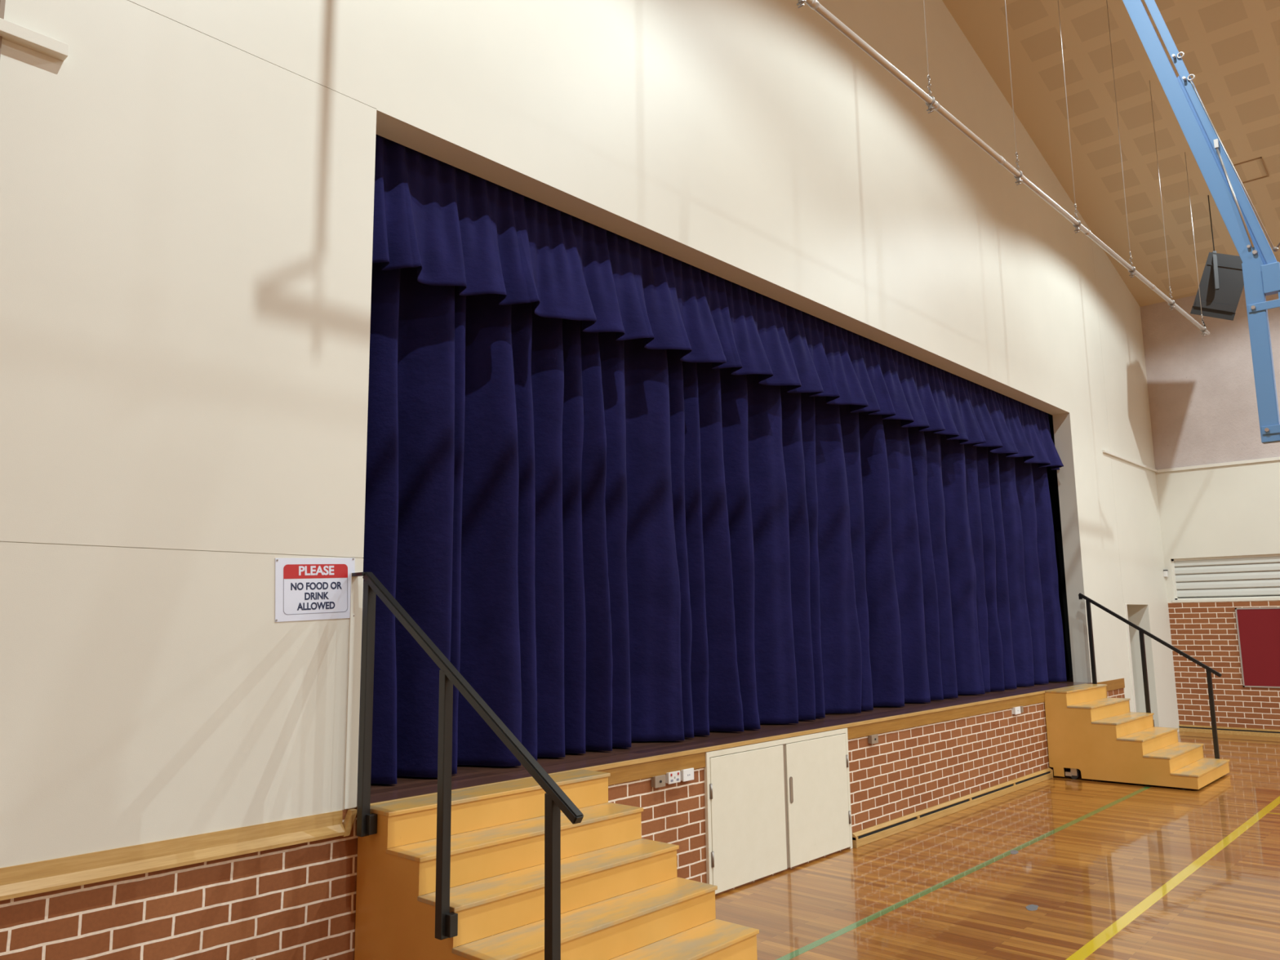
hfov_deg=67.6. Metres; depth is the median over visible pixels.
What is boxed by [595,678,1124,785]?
trim
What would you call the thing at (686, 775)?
power outlet
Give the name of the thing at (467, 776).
floor
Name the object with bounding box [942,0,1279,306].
ceiling
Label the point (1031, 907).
tape patch
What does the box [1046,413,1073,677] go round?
wall
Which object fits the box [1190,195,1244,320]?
loudspeaker
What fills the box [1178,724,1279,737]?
baseboard
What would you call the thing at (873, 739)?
outlet plate
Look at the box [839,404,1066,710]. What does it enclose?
stage curtain
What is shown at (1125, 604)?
trim
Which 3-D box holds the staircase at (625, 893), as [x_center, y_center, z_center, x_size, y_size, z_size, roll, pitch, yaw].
[-0.292,2.073,4.618,1.558,0.996,1.495,-8,-11,42]
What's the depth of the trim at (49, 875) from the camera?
3.98 m
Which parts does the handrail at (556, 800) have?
post, post, rail, post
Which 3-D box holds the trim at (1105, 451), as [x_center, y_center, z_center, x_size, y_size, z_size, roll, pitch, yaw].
[16.604,-1.589,7.091,24.000,0.050,2.786,-8,-11,42]
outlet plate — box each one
[651,774,665,788]
[867,733,878,744]
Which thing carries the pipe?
hanging from the ceiling
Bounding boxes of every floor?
[356,676,1092,809]
[611,731,1279,959]
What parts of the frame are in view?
arm, arm, web plate, adjuster rod, post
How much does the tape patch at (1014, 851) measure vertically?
0.002 m
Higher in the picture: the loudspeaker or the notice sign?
the loudspeaker
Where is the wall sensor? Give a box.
[1163,569,1168,577]
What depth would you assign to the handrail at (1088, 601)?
11.98 m
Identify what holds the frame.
hanging from the ceiling
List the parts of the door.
pull handle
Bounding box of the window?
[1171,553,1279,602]
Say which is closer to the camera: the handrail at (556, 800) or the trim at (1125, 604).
the handrail at (556, 800)
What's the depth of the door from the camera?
7.14 m
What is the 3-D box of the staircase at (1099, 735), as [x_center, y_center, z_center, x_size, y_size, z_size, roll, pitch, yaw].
[5.882,2.986,11.305,1.558,0.996,1.495,-8,-11,42]
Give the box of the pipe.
[796,0,1209,336]
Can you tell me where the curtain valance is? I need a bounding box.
[372,134,1063,470]
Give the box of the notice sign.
[275,558,355,622]
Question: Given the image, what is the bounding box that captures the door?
[704,728,853,893]
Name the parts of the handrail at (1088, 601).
post, post, rail, post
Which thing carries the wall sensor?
attached to the wall at (187, 194)
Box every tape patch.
[1010,849,1018,854]
[1025,904,1038,911]
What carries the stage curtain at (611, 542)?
hanging from the track
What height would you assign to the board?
1.224 m
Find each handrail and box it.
[351,572,583,959]
[1078,593,1222,759]
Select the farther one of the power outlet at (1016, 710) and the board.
the board
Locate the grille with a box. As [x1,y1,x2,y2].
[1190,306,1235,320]
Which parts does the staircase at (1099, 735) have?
brake plate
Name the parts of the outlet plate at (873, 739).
plate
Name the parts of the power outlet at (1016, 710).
plate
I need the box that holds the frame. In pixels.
[1122,0,1279,444]
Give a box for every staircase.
[354,768,759,959]
[1044,684,1229,789]
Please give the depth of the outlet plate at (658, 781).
6.22 m
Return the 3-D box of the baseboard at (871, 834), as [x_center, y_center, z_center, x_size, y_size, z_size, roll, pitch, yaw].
[3.292,3.206,9.544,0.046,0.111,4.513,-8,-11,42]
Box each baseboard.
[852,767,1053,848]
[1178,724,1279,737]
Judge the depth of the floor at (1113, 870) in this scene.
6.79 m
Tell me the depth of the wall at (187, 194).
4.69 m
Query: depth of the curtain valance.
7.09 m
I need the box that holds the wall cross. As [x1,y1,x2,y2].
[0,0,68,61]
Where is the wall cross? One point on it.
(10, 31)
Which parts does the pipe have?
chain, chain, chain, chain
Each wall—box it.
[0,0,1179,959]
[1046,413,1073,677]
[1140,286,1279,729]
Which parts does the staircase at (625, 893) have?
panel, panel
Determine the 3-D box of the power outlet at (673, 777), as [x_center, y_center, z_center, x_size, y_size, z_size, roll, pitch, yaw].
[0.217,1.975,6.349,0.044,0.074,0.120,-8,-11,42]
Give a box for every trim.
[0,808,356,900]
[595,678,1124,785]
[1102,449,1279,472]
[1124,603,1136,711]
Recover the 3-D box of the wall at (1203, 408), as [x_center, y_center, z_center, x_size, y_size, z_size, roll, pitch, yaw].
[17.531,-1.656,8.354,24.300,9.000,0.300,-8,-11,42]
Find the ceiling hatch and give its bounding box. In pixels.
[1233,156,1268,183]
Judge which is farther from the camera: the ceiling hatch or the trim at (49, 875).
the ceiling hatch
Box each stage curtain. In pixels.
[357,262,862,784]
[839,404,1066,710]
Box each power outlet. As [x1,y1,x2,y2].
[665,770,680,784]
[680,768,693,782]
[1012,706,1023,714]
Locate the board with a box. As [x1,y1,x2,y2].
[1235,607,1279,688]

